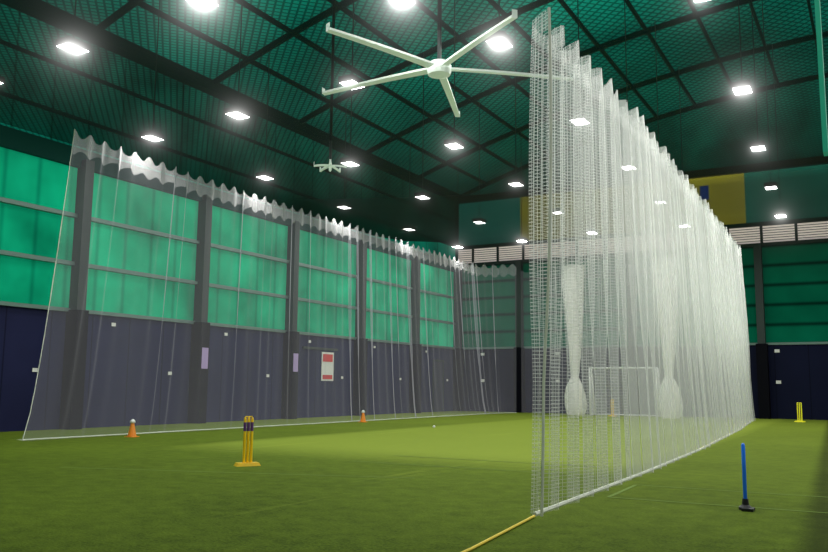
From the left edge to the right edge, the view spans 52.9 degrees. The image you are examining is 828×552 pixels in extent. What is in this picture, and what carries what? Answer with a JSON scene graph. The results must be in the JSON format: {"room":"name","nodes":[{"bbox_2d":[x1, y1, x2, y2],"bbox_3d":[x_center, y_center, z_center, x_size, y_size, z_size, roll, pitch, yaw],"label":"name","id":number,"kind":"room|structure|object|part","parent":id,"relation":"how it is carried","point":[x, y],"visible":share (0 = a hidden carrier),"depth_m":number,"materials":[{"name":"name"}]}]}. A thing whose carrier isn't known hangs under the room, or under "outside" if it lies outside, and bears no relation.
{"room":"indoor cricket facility","nodes":[
{"label":"indoor cricket facility","id":0,"kind":"room"},
{"bbox_2d":[0,305,452,431],"bbox_3d":[-9.764,1.968,18.025,0.001,2.855,48.136,-4,-9,29],"label":"wall","id":1,"kind":"structure","parent":0,"point":[121,385],"depth_m":23.26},
{"bbox_2d":[254,403,359,426],"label":"curtain","id":2,"kind":"object","parent":1,"relation":"on","point":[351,403],"depth_m":23.85,"materials":[{"name":"grey fabric"}]},
{"bbox_2d":[302,346,337,350],"bbox_3d":[-3.309,2.578,29.543,0.050,0.080,2.100,-4,-9,29],"label":"rail","id":3,"kind":"object","parent":1,"relation":"attached to","point":[303,347],"visible":1,"depth_m":29.43,"materials":[{"name":"grey metal"}]},
{"bbox_2d":[321,352,333,380],"bbox_3d":[-3.098,3.247,29.858,0.001,1.020,0.750,-4,-9,29],"label":"poster","id":4,"kind":"object","parent":1,"relation":"attached to","point":[327,368],"visible":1,"depth_m":29.84,"materials":[{"name":"white paper"}]},
{"bbox_2d":[371,313,372,376],"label":"curtain","id":5,"kind":"object","parent":1,"relation":"on","point":[372,313],"depth_m":28.13,"materials":[{"name":"grey fabric"}]},
{"bbox_2d":[366,399,444,420],"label":"curtain","id":6,"kind":"object","parent":1,"relation":"on","point":[413,399],"depth_m":28.68,"materials":[{"name":"grey fabric"}]},
{"bbox_2d":[0,147,453,346],"bbox_3d":[-9.734,-1.253,18.452,0.001,3.645,48.136,-4,-9,29],"label":"wall","id":7,"kind":"structure","parent":0,"point":[24,177],"depth_m":23.75,"materials":[{"name":"fabric"}]},
{"bbox_2d":[22,129,127,440],"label":"curtain","id":8,"kind":"object","parent":7,"relation":"on","point":[74,129],"depth_m":17.21,"materials":[{"name":"grey fabric"}]},
{"bbox_3d":[-7.580,-0.101,17.377,1.354,6.814,1.766,-4,-9,29],"label":"edge cord","id":9,"kind":"part","parent":8,"relation":"part of","materials":[{"name":"white fabric"}]},
{"bbox_2d":[369,230,371,303],"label":"curtain","id":10,"kind":"object","parent":7,"relation":"on","point":[370,230],"depth_m":29.26,"materials":[{"name":"grey fabric"}]},
{"bbox_2d":[0,197,827,348],"bbox_3d":[7.010,-1.711,9.083,38.364,2.445,48.136,-4,-9,29],"label":"rails","id":11,"kind":"object","parent":7,"relation":"attached to","point":[2,199],"visible":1,"depth_m":24.99,"materials":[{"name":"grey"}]},
{"bbox_2d":[0,3,454,260],"bbox_3d":[-9.699,-4.844,18.929,0.001,3.600,48.136,-4,-9,29],"label":"wall","id":12,"kind":"structure","parent":0,"point":[434,247],"depth_m":29.82,"materials":[{"name":"metal"}]},
{"bbox_2d":[0,0,458,271],"bbox_3d":[-9.542,-4.859,18.843,0.360,3.690,48.136,-4,-9,29],"label":"beam","id":13,"kind":"structure","parent":0,"point":[10,138],"depth_m":22.66,"materials":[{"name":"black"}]},
{"bbox_2d":[348,223,350,248],"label":"curtain","id":14,"kind":"object","parent":13,"relation":"on","point":[349,229],"depth_m":28.53,"materials":[{"name":"grey fabric"}]},
{"bbox_2d":[356,227,363,243],"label":"curtain","id":15,"kind":"object","parent":13,"relation":"on","point":[357,240],"depth_m":29.03,"materials":[{"name":"grey fabric"}]},
{"bbox_2d":[382,234,389,250],"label":"curtain","id":16,"kind":"object","parent":13,"relation":"on","point":[382,234],"depth_m":30.73,"materials":[{"name":"grey fabric"}]},
{"bbox_2d":[401,240,423,259],"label":"curtain","id":17,"kind":"object","parent":13,"relation":"on","point":[407,244],"depth_m":32.11,"materials":[{"name":"grey fabric"}]},
{"bbox_2d":[201,347,297,371],"bbox_3d":[-4.963,2.615,25.761,0.001,0.600,4.534,-4,-9,29],"label":"notice","id":18,"kind":"object","parent":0,"point":[204,365],"depth_m":23.99,"materials":[{"name":"paper"}]},
{"bbox_2d":[0,411,827,551],"bbox_3d":[6.971,2.311,8.549,38.364,0.001,48.136,-4,-9,29],"label":"floor","id":19,"kind":"structure","parent":0,"point":[46,506],"depth_m":9.14,"materials":[{"name":"green carpet"}]},
{"bbox_2d":[124,419,138,436],"bbox_3d":[-5.885,3.177,17.397,0.210,0.367,0.210,-4,-9,29],"label":"cone","id":20,"kind":"object","parent":19,"relation":"on","point":[132,432],"visible":1,"depth_m":17.35,"materials":[{"name":"orange plastic"}]},
{"bbox_2d":[136,427,242,433],"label":"curtain","id":21,"kind":"object","parent":19,"relation":"on","point":[149,432],"depth_m":19.53,"materials":[{"name":"grey fabric"}]},
{"bbox_2d":[234,416,260,466],"bbox_3d":[-2.284,2.269,11.459,0.340,0.673,0.150,5,-9,-28],"label":"stump","id":22,"kind":"object","parent":19,"relation":"on","point":[246,425],"visible":1,"depth_m":11.44,"materials":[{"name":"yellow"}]},
{"bbox_2d":[360,410,365,421],"bbox_3d":[-1.565,4.306,25.593,0.210,0.367,0.210,-4,-9,29],"label":"cone","id":23,"kind":"object","parent":19,"relation":"on","point":[363,419],"visible":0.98,"depth_m":25.55,"materials":[{"name":"orange plastic"}]},
{"bbox_2d":[69,159,765,347],"bbox_3d":[5.215,-2.284,10.746,33.684,3.945,47.144,-4,-9,29],"label":"column","id":24,"kind":"structure","parent":19,"relation":"on","point":[78,281],"depth_m":28.14,"materials":[{"name":"black metal"}]},
{"bbox_2d":[357,258,358,365],"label":"curtain","id":25,"kind":"object","parent":24,"relation":"on","point":[358,258],"depth_m":27.84,"materials":[{"name":"grey fabric"}]},
{"bbox_2d":[59,310,770,429],"bbox_3d":[5.202,1.073,10.272,33.744,2.875,47.194,-4,-9,29],"label":"padding","id":26,"kind":"object","parent":24,"relation":"attached to","point":[76,326],"depth_m":27.58,"materials":[{"name":"fabric"}]},
{"bbox_2d":[21,415,826,512],"bbox_3d":[3.895,3.886,20.669,15.250,0.001,25.519,-4,-9,29],"label":"floor markings","id":27,"kind":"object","parent":19,"relation":"on","point":[625,489],"depth_m":9.43,"materials":[{"name":"green"}]},
{"bbox_2d":[562,265,586,415],"bbox_3d":[6.647,2.635,34.383,0.945,6.150,0.976,-4,-9,29],"label":"bundle","id":28,"kind":"object","parent":19,"relation":"on","point":[571,387],"visible":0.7,"depth_m":34.19,"materials":[{"name":"white fabric"}]},
{"bbox_2d":[461,423,746,551],"bbox_3d":[5.861,3.384,16.813,0.234,0.019,28.453,-3,-8,26],"label":"floor line","id":29,"kind":"object","parent":19,"relation":"on","point":[533,516],"visible":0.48,"depth_m":6.21,"materials":[{"name":"yellow paint"}]},
{"bbox_2d":[609,399,616,416],"bbox_3d":[7.867,5.225,32.996,0.150,0.673,0.340,5,-9,-30],"label":"stump","id":30,"kind":"object","parent":19,"relation":"on","point":[612,410],"visible":0.81,"depth_m":32.95,"materials":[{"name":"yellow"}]},
{"bbox_2d":[589,367,660,416],"bbox_3d":[8.524,4.668,33.624,2.770,1.955,0.763,-4,-9,29],"label":"posts","id":31,"kind":"object","parent":19,"relation":"on","point":[655,368],"visible":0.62,"depth_m":33.65,"materials":[{"name":"white metal"}]},
{"bbox_2d":[529,7,754,516],"bbox_3d":[6.686,0.565,18.958,0.597,6.186,25.662,-3,-8,25],"label":"net","id":32,"kind":"object","parent":19,"relation":"on","point":[550,127],"visible":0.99,"depth_m":8.84,"materials":[{"name":"grey fabric"}]},
{"bbox_3d":[1.181,-0.228,7.438,0.116,4.609,0.143,-4,-9,29],"label":"edge cord","id":33,"kind":"part","parent":32,"relation":"part of","materials":[{"name":"white fabric"}]},
{"bbox_2d":[653,256,683,418],"bbox_3d":[9.746,2.331,31.870,0.945,6.150,0.976,-4,-9,29],"label":"bundle","id":34,"kind":"object","parent":19,"relation":"on","point":[673,391],"visible":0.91,"depth_m":31.71,"materials":[{"name":"white fabric"}]},
{"bbox_2d":[739,443,754,511],"bbox_3d":[3.060,1.856,7.702,0.142,0.605,0.190,-4,-9,29],"label":"stump","id":35,"kind":"object","parent":19,"relation":"on","point":[745,506],"visible":1,"depth_m":7.71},
{"bbox_2d":[795,402,804,421],"bbox_3d":[13.432,4.748,29.002,0.150,0.673,0.340,5,-9,-30],"label":"stump","id":36,"kind":"object","parent":19,"relation":"on","point":[798,419],"visible":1,"depth_m":28.98,"materials":[{"name":"yellow plastic"}]},
{"bbox_2d":[0,12,827,245],"bbox_3d":[7.131,-4.916,9.341,37.844,0.780,47.736,-4,-9,29],"label":"ceiling","id":37,"kind":"structure","parent":0,"point":[737,116],"depth_m":18.55,"materials":[{"name":"green metal"}]},
{"bbox_2d":[74,0,786,247],"bbox_3d":[9.504,-6.958,15.711,33.680,6.485,29.020,-4,-9,29],"label":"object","id":38,"kind":"structure","parent":0,"point":[499,34],"depth_m":18.51,"materials":[{"name":"metal"}]},
{"bbox_2d":[314,0,346,171],"bbox_3d":[-1.945,-5.268,20.124,0.775,5.642,0.740,-4,-9,29],"label":"ceiling fan","id":39,"kind":"object","parent":38,"relation":"hanging from","point":[330,166],"visible":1,"depth_m":19.84,"materials":[{"name":"white metal"}]},
{"bbox_3d":[-1.960,-5.420,20.119,0.067,5.342,0.070,-4,-9,29],"label":"rod","id":40,"kind":"part","parent":39,"relation":"part of","materials":[{"name":"grey metal"}]},
{"bbox_2d":[322,0,574,116],"bbox_3d":[0.266,-6.527,14.072,4.167,6.647,4.365,-4,-9,29],"label":"ceiling fan","id":41,"kind":"object","parent":38,"relation":"hanging from","point":[438,68],"visible":0.94,"depth_m":13.53,"materials":[{"name":"white metal"}]},
{"bbox_3d":[0.443,-6.685,14.003,0.067,6.347,0.070,-4,-9,29],"label":"rod","id":42,"kind":"part","parent":41,"relation":"part of","materials":[{"name":"grey metal"}]},
{"bbox_2d":[42,0,827,56],"bbox_3d":[7.083,-9.386,10.101,38.364,3.400,48.136,-4,-9,29],"label":"roof truss","id":43,"kind":"object","parent":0,"point":[408,26],"depth_m":25.19,"materials":[{"name":"metal"}]},
{"bbox_2d":[432,359,443,411],"bbox_3d":[1.087,4.898,37.208,0.045,2.300,1.040,-4,-9,29],"label":"door frame","id":44,"kind":"structure","parent":0,"point":[433,359],"depth_m":36.84,"materials":[{"name":"grey metal"}]},
{"bbox_2d":[434,361,442,411],"bbox_3d":[1.080,4.938,37.206,0.001,2.220,0.880,-4,-9,29],"label":"door leaf","id":45,"kind":"structure","parent":44,"relation":"attached to","point":[438,366],"depth_m":37.23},
{"bbox_2d":[97,0,813,56],"bbox_3d":[7.082,-9.282,10.087,38.364,3.590,48.136,-4,-9,29],"label":"roof truss","id":46,"kind":"structure","parent":0,"point":[131,4],"depth_m":25.06,"materials":[{"name":"metal"}]},
{"bbox_2d":[187,0,785,247],"bbox_3d":[9.474,-3.806,15.292,33.650,0.150,28.990,-4,-9,29],"label":"ceiling light panel","id":47,"kind":"object","parent":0,"point":[500,43],"depth_m":13.04,"materials":[{"name":"white plastic"}]},
{"bbox_2d":[455,217,827,266],"bbox_3d":[18.732,-3.162,30.387,38.364,3.340,0.200,-4,-9,29],"label":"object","id":48,"kind":"structure","parent":0,"point":[795,221],"depth_m":34.74,"materials":[{"name":"grey metal"}]},
{"bbox_2d":[461,220,827,261],"bbox_3d":[18.769,-1.965,30.317,38.364,0.750,0.001,-4,-9,29],"label":"backing","id":49,"kind":"object","parent":48,"relation":"attached to","point":[827,220],"depth_m":34.79,"materials":[{"name":"grey metal"}]},
{"bbox_2d":[458,221,827,263],"bbox_3d":[18.749,-1.962,30.281,38.364,0.653,0.060,-4,-9,29],"label":"wall back louvre slats","id":50,"kind":"object","parent":49,"relation":"attached to","point":[510,249],"depth_m":34.72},
{"bbox_2d":[459,242,827,346],"bbox_3d":[18.746,0.382,30.005,38.364,3.985,0.001,-4,-9,29],"label":"wall","id":51,"kind":"structure","parent":0,"point":[795,276],"depth_m":34.17,"materials":[{"name":"fabric"}]},
{"bbox_2d":[450,257,476,276],"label":"curtain","id":52,"kind":"object","parent":51,"relation":"on","point":[454,257],"depth_m":36.72,"materials":[{"name":"grey fabric"}]},
{"bbox_2d":[464,344,827,419],"bbox_3d":[18.714,3.772,29.555,38.364,2.855,0.001,-4,-9,29],"label":"wall","id":53,"kind":"structure","parent":0,"point":[802,370],"depth_m":33.90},
{"bbox_2d":[32,323,780,383],"bbox_3d":[3.379,2.342,24.259,16.834,1.325,24.412,-4,-9,29],"label":"labels","id":54,"kind":"object","parent":53,"relation":"attached to","point":[113,324],"visible":0.87,"depth_m":30.64,"materials":[{"name":"white"}]},
{"bbox_2d":[814,0,827,155],"bbox_3d":[2.569,-2.911,5.435,0.028,4.350,0.110,-4,-9,29],"label":"strap","id":55,"kind":"object","parent":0,"point":[817,2],"depth_m":5.17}
]}

